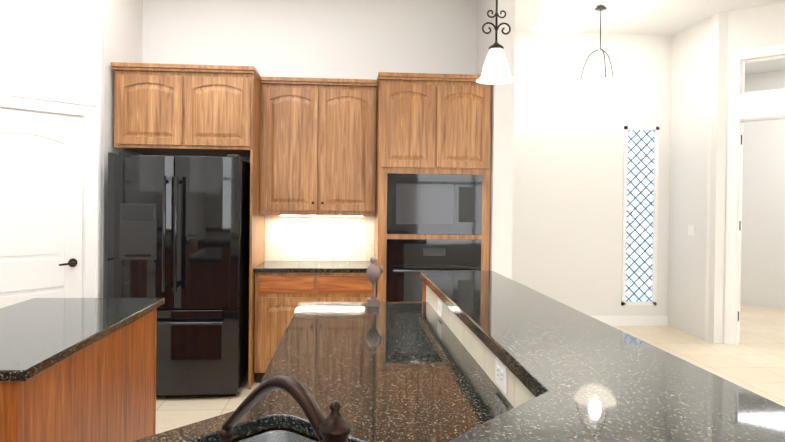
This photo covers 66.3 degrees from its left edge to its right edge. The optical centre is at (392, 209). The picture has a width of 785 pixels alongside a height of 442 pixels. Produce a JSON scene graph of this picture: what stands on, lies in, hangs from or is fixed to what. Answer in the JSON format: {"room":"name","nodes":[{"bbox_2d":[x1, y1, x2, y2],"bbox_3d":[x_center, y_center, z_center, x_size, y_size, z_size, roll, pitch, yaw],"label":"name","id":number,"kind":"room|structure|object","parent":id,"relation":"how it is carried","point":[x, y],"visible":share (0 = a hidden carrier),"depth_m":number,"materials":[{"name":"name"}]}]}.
{"room":"kitchen","nodes":[
{"label":"kitchen","id":0,"kind":"room"},
{"bbox_2d":[0,0,101,297],"bbox_3d":[-2.588,-0.327,3.901,0.120,3.400,1.310,1,1,41],"label":"wall","id":1,"kind":"structure","parent":0,"point":[50,48],"depth_m":4.11,"materials":[{"name":"paint"}]},
{"bbox_2d":[0,108,82,307],"bbox_3d":[-2.453,0.355,3.963,0.102,2.022,0.789,1,1,41],"label":"door leaf","id":2,"kind":"structure","parent":1,"relation":"in","point":[41,174],"depth_m":4.06,"materials":[{"name":"white wood"}]},
{"bbox_2d":[0,92,98,297],"bbox_3d":[-2.487,0.308,4.000,0.124,2.132,0.984,1,1,41],"label":"door frame","id":3,"kind":"structure","parent":1,"relation":"attached to","point":[88,113],"depth_m":4.28,"materials":[{"name":"white wood"}]},
{"bbox_2d":[100,0,142,297],"bbox_3d":[-2.210,-0.332,4.808,0.120,3.400,0.810,1,1,-4],"label":"wall","id":4,"kind":"structure","parent":0,"point":[122,24],"depth_m":4.52,"materials":[{"name":"paint"}]},
{"bbox_2d":[111,66,210,155],"bbox_3d":[-1.828,-0.768,4.875,0.581,0.600,0.718,1,1,-4],"label":"upper cabinet","id":5,"kind":"object","parent":4,"relation":"attached to","point":[154,106],"depth_m":4.52,"materials":[{"name":"brown wood"}]},
{"bbox_2d":[142,0,477,244],"bbox_3d":[-0.700,-0.320,5.389,3.220,3.400,0.120,1,1,-4],"label":"wall","id":6,"kind":"structure","parent":0,"point":[353,39],"depth_m":5.32,"materials":[{"name":"paint"}]},
{"bbox_2d":[195,66,262,157],"bbox_3d":[-1.381,-0.763,4.909,0.582,0.600,0.718,1,1,-4],"label":"upper cabinet","id":7,"kind":"object","parent":6,"relation":"attached to","point":[228,99],"depth_m":4.56,"materials":[{"name":"brown wood"}]},
{"bbox_2d":[259,78,374,217],"bbox_3d":[-0.629,-0.512,5.155,0.957,1.090,0.350,1,1,-4],"label":"upper cabinet","id":8,"kind":"object","parent":6,"relation":"attached to","point":[318,156],"depth_m":4.98,"materials":[{"name":"brown wood"}]},
{"bbox_2d":[281,215,362,216],"bbox_3d":[-0.606,0.053,5.160,0.700,0.007,0.040,1,1,-4],"label":"under-cabinet light","id":9,"kind":"object","parent":8,"relation":"attached to","point":[305,215],"visible":0.64,"depth_m":5.13,"materials":[{"name":"white plastic"}]},
{"bbox_2d":[156,305,784,433],"bbox_3d":[2.231,1.485,3.264,14.800,0.100,15.400,1,1,-4],"label":"floor","id":10,"kind":"structure","parent":0,"point":[753,360],"depth_m":5.67,"materials":[{"name":"beige tile"}]},
{"bbox_2d":[0,310,156,441],"bbox_3d":[-1.505,0.956,2.483,0.623,0.890,1.362,1,1,-4],"label":"kitchen island","id":11,"kind":"object","parent":10,"relation":"on","point":[77,369],"depth_m":2.41,"materials":[{"name":"brown wood"}]},
{"bbox_2d":[0,298,163,381],"bbox_3d":[-1.496,0.492,2.485,0.670,0.035,1.390,1,1,-4],"label":"island countertop","id":12,"kind":"structure","parent":11,"relation":"on","point":[37,334],"depth_m":2.46,"materials":[{"name":"black stone"}]},
{"bbox_2d":[107,152,249,396],"bbox_3d":[-1.614,0.484,4.734,0.935,1.784,1.007,1,1,-4],"label":"fridge","id":13,"kind":"object","parent":10,"relation":"on","point":[178,233],"visible":0.75,"depth_m":4.33,"materials":[{"name":"black metal"}]},
{"bbox_2d":[251,270,326,387],"bbox_3d":[-0.834,0.937,5.021,0.541,0.890,0.619,1,1,-4],"label":"base cabinet","id":14,"kind":"object","parent":10,"relation":"on","point":[276,295],"depth_m":4.71,"materials":[{"name":"brown wood"}]},
{"bbox_2d":[255,262,370,269],"bbox_3d":[-0.626,0.476,5.026,0.964,0.035,0.626,1,1,-4],"label":"countertop","id":15,"kind":"structure","parent":14,"relation":"on","point":[262,265],"depth_m":4.89,"materials":[{"name":"black stone"}]},
{"bbox_2d":[327,270,374,301],"bbox_3d":[-0.428,0.941,5.052,0.541,0.890,0.619,1,1,-4],"label":"base cabinet","id":16,"kind":"object","parent":10,"relation":"on","point":[342,285],"depth_m":4.75,"materials":[{"name":"brown wood"}]},
{"bbox_2d":[371,74,491,301],"bbox_3d":[0.312,0.174,5.082,0.900,2.440,0.649,1,1,-4],"label":"tall cabinet","id":17,"kind":"object","parent":10,"relation":"on","point":[404,159],"depth_m":4.76,"materials":[{"name":"brown wood"}]},
{"bbox_2d":[132,256,784,441],"bbox_3d":[-0.752,0.831,1.567,2.898,1.175,3.440,1,1,-4],"label":"kitchen island","id":18,"kind":"object","parent":10,"relation":"on","point":[472,356],"visible":1,"depth_m":1.52,"materials":[{"name":"black stone"}]},
{"bbox_2d":[132,301,562,441],"bbox_3d":[-0.946,0.507,1.651,2.500,0.035,2.865,1,1,-4],"label":"countertop","id":19,"kind":"structure","parent":18,"relation":"on","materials":[{"name":"stone"}]},
{"bbox_2d":[132,430,402,441],"bbox_3d":[-0.370,0.589,1.052,0.804,0.321,0.804,1,1,-4],"label":"sink","id":20,"kind":"object","parent":19,"relation":"in","point":[171,435],"depth_m":1.35,"materials":[{"name":"metal"}]},
{"bbox_2d":[181,375,357,441],"bbox_3d":[-0.256,0.390,0.920,0.334,0.231,0.283,1,1,41],"label":"faucet","id":21,"kind":"object","parent":19,"relation":"on","point":[333,428],"depth_m":0.95,"materials":[{"name":"brown metal"}]},
{"bbox_2d":[477,0,514,279],"bbox_3d":[0.791,-0.359,5.978,0.160,3.500,2.410,1,1,-4],"label":"wall","id":22,"kind":"structure","parent":0,"point":[501,179],"depth_m":4.78,"materials":[{"name":"paint"}]},
{"bbox_2d":[512,31,671,315],"bbox_3d":[2.125,-0.357,7.227,2.690,3.500,0.120,1,1,-4],"label":"wall","id":23,"kind":"structure","parent":0,"point":[568,161],"depth_m":7.18,"materials":[{"name":"paint"}]},
{"bbox_2d":[591,316,667,325],"bbox_3d":[2.051,1.333,7.174,2.570,0.120,0.015,1,1,-4],"label":"baseboard","id":24,"kind":"structure","parent":23,"relation":"attached to","point":[636,320],"depth_m":7.22,"materials":[{"name":"white wood"}]},
{"bbox_2d":[621,126,658,304],"bbox_3d":[2.982,0.077,7.247,0.430,2.150,0.060,1,1,-4],"label":"window","id":25,"kind":"structure","parent":23,"relation":"in","point":[640,180],"depth_m":7.25,"materials":[{"name":"glass"}]},
{"bbox_2d":[515,0,784,35],"bbox_3d":[2.272,-2.139,3.227,14.800,0.150,15.400,1,1,-4],"label":"ceiling","id":26,"kind":"structure","parent":0,"point":[654,17],"depth_m":6.42,"materials":[{"name":"paint"}]},
{"bbox_2d":[579,6,620,97],"bbox_3d":[2.142,-1.626,6.191,0.420,0.939,0.420,1,1,-4],"label":"pendant light","id":27,"kind":"object","parent":26,"relation":"hanging from","point":[599,87],"visible":1,"depth_m":6.09,"materials":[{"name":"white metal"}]},
{"bbox_2d":[667,12,727,342],"bbox_3d":[3.446,-0.338,6.806,0.120,3.500,0.920,1,1,-4],"label":"wall","id":28,"kind":"structure","parent":0,"point":[688,166],"depth_m":6.69,"materials":[{"name":"paint"}]},
{"bbox_2d":[688,225,694,235],"bbox_3d":[3.377,0.232,6.787,0.006,0.120,0.120,1,1,-4],"label":"light switch","id":29,"kind":"object","parent":28,"relation":"attached to","point":[691,228],"visible":1,"depth_m":6.78,"materials":[{"name":"white plastic"}]},
{"bbox_2d":[705,2,784,342],"bbox_3d":[4.127,-0.321,5.922,1.820,3.500,0.140,1,1,41],"label":"wall","id":30,"kind":"structure","parent":0,"point":[757,27],"depth_m":6.27,"materials":[{"name":"paint"}]},
{"bbox_2d":[724,44,784,344],"bbox_3d":[4.107,-0.111,5.927,1.410,3.080,0.158,1,1,41],"label":"door frame","id":31,"kind":"structure","parent":30,"relation":"attached to","point":[743,106],"depth_m":6.28,"materials":[{"name":"white wood"}]},
{"bbox_2d":[738,135,741,320],"bbox_3d":[4.086,0.204,5.911,1.180,1.950,0.030,1,1,41],"label":"door hinges","id":32,"kind":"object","parent":31,"relation":"attached to","point":[739,226],"depth_m":6.29,"materials":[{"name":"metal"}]},
{"bbox_2d":[740,70,784,308],"bbox_3d":[6.105,-0.271,8.164,4.500,3.400,0.120,1,1,41],"label":"wall","id":33,"kind":"structure","parent":0,"point":[763,241],"depth_m":8.67,"materials":[{"name":"paint"}]},
{"bbox_2d":[744,59,784,74],"bbox_3d":[5.193,-2.015,7.062,4.300,0.090,2.978,1,1,41],"label":"ceiling","id":34,"kind":"structure","parent":0,"point":[765,66],"depth_m":8.34,"materials":[{"name":"paint"}]},
{"bbox_3d":[-1.866,-2.106,0.266,6.100,0.250,10.120,1,1,-4],"label":"ceiling","id":35,"kind":"structure","parent":0,"visible":0},
{"bbox_2d":[476,0,514,83],"bbox_3d":[0.546,-1.327,3.125,0.204,1.309,0.204,1,1,-4],"label":"pendant light","id":36,"kind":"object","parent":35,"relation":"hanging from","point":[495,69],"visible":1,"depth_m":3.10,"materials":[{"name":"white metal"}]},
{"bbox_2d":[531,0,587,35],"bbox_3d":[0.617,-1.317,2.188,0.204,1.309,0.204,1,1,-4],"label":"pendant light","id":37,"kind":"object","parent":35,"relation":"hanging from","point":[559,18],"visible":1,"depth_m":2.17,"materials":[{"name":"white glass"}]}
]}

